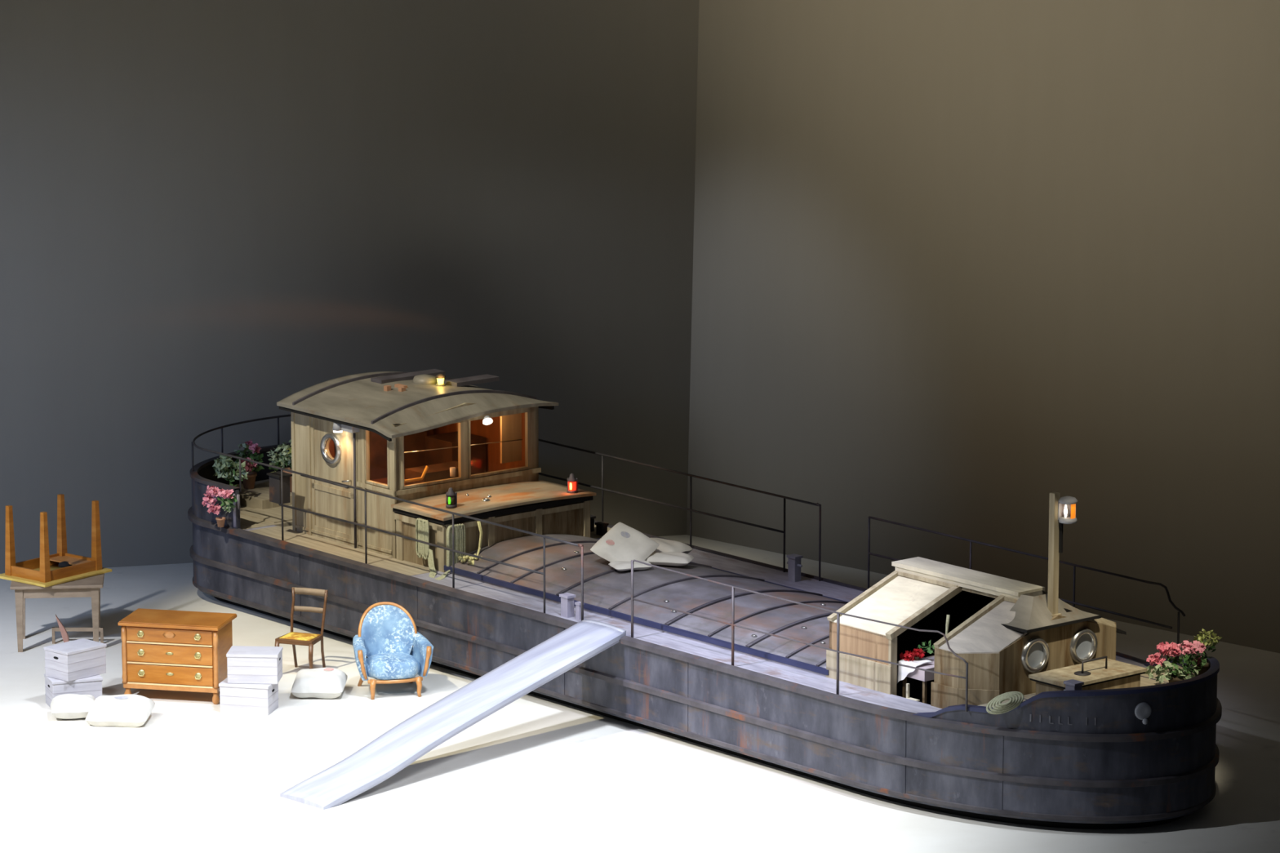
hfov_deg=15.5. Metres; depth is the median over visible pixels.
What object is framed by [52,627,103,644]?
trestle
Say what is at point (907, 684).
stake
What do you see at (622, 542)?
pillow
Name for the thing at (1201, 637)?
flowering plant
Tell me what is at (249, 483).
pot
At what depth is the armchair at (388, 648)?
49.35 m
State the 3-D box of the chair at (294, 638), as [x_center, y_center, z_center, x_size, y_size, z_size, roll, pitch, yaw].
[-3.606,2.203,50.122,0.450,0.875,0.503,4,11,20]
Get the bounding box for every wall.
[0,0,699,573]
[686,0,1279,653]
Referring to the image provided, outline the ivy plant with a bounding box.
[212,454,248,487]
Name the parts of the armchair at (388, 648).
leg, armrest, arm post, leg, backrest, frame, seat, seat rail, leg, armrest, arm post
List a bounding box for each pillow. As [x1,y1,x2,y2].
[84,693,155,727]
[291,667,347,698]
[590,522,659,562]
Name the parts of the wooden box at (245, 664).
lid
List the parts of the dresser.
drawer pull, drawer pull, drawer pull, keyhole plate, drawer, drawer, drawer, plinth rail, drawer pull, drawer pull, drawer pull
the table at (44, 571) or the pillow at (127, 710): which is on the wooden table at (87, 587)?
the table at (44, 571)
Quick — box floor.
[0,534,1279,852]
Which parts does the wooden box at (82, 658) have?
lid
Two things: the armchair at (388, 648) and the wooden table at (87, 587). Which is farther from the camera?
the wooden table at (87, 587)
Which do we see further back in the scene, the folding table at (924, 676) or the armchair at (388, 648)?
the armchair at (388, 648)
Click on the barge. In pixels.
(791, 669)
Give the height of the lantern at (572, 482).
0.215 m
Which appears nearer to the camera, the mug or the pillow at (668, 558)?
the pillow at (668, 558)
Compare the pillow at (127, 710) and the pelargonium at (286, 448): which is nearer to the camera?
the pillow at (127, 710)
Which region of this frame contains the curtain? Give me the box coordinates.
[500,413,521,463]
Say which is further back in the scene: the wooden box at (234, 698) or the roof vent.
the roof vent
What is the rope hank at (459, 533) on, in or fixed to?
hanging from the barge
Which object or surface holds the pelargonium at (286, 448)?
on the barge
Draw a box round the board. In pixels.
[55,614,69,642]
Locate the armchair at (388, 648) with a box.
[352,601,433,699]
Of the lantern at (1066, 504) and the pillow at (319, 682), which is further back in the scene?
the pillow at (319, 682)
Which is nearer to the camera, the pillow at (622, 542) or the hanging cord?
the hanging cord
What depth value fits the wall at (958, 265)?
53.19 m
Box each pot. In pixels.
[215,516,226,527]
[242,471,257,488]
[282,466,292,492]
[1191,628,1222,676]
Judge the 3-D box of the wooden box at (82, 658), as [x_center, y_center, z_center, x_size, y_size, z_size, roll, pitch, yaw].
[-5.860,2.424,48.791,0.376,0.310,0.536,10,15,42]
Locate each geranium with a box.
[201,484,237,527]
[233,439,264,488]
[1144,639,1206,683]
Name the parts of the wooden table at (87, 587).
leg, leg, leg, leg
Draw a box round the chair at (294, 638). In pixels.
[275,586,328,668]
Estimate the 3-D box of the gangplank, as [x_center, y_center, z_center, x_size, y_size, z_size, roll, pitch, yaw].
[-1.795,2.829,46.498,0.685,1.092,4.292,10,15,42]
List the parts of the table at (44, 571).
leg, leg, leg, dark cap, leg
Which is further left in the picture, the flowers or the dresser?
the dresser
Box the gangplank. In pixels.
[280,618,626,809]
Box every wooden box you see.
[43,638,106,681]
[44,674,102,707]
[218,677,278,715]
[226,645,283,684]
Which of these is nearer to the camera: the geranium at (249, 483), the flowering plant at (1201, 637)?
the flowering plant at (1201, 637)
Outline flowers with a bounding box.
[899,640,934,661]
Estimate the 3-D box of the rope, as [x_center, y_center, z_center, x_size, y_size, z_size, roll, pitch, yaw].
[-1.765,1.259,50.620,0.235,0.410,0.408,9,14,39]
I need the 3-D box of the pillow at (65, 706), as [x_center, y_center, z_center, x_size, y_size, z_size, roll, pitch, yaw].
[-5.820,2.877,48.328,0.480,0.223,0.440,-2,11,-8]
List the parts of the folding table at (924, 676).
leg, leg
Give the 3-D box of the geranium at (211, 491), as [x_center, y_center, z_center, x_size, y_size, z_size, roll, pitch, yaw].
[-4.706,0.898,52.706,0.247,0.461,0.546,-9,14,-39]
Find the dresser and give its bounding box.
[117,608,236,704]
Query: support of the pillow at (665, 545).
on the barge
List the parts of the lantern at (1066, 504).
bulb, plate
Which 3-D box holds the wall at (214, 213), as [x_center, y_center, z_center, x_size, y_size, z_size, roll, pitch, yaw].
[-9.010,-2.633,53.770,20.200,9.000,0.120,-3,11,-15]
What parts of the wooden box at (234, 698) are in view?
lid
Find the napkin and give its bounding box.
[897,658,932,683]
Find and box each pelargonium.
[266,447,291,472]
[276,439,292,492]
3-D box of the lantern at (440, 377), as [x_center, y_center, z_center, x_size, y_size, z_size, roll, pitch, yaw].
[-2.225,-0.521,52.413,0.120,0.130,0.120,-9,14,-39]
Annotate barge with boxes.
[187,368,1222,829]
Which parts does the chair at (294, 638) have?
leg, seat frame, seat, rail, leg, leg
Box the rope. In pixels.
[457,520,482,565]
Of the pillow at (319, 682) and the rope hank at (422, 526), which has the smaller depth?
the pillow at (319, 682)
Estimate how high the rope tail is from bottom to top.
0.260 m
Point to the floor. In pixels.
(536, 774)
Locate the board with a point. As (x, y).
(64, 633)
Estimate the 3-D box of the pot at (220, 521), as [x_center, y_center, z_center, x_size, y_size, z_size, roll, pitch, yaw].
[-4.704,1.075,52.744,0.111,0.100,0.111,-9,14,-39]
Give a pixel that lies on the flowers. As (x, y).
(917, 653)
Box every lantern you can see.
[435,373,445,386]
[445,487,457,508]
[567,473,577,493]
[1057,496,1077,524]
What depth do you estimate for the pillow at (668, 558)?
49.81 m
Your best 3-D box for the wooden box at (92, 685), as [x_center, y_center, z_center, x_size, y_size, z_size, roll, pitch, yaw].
[-5.880,2.740,48.800,0.536,0.310,0.376,-4,11,-20]
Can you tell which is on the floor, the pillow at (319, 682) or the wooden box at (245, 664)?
the pillow at (319, 682)
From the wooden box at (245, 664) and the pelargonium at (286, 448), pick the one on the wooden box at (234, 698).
the wooden box at (245, 664)
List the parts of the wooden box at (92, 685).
lid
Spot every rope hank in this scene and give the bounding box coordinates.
[415,517,429,559]
[446,523,465,566]
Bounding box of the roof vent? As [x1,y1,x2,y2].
[413,374,437,384]
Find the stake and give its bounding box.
[906,683,919,701]
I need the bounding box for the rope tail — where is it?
[427,549,450,580]
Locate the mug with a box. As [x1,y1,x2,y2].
[449,466,455,476]
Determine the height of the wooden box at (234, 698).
0.310 m
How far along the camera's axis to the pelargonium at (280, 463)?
54.30 m
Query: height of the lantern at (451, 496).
0.215 m
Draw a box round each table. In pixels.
[0,493,111,587]
[9,573,104,652]
[902,655,934,703]
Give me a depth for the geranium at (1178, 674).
44.70 m
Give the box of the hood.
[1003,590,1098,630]
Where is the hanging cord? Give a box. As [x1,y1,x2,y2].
[945,614,950,635]
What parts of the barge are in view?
post, post, post, post, locker lid, post, door, post, roof trim, post, lamp bulb, trunk frame, trunk lid, railing, post, post, post, post, post, post, post, railing, post, post, post, board frame, post, post, board frame, rope coil, railing, pane, hood trim, post, pane, locker lid, lid trim, grab rail, post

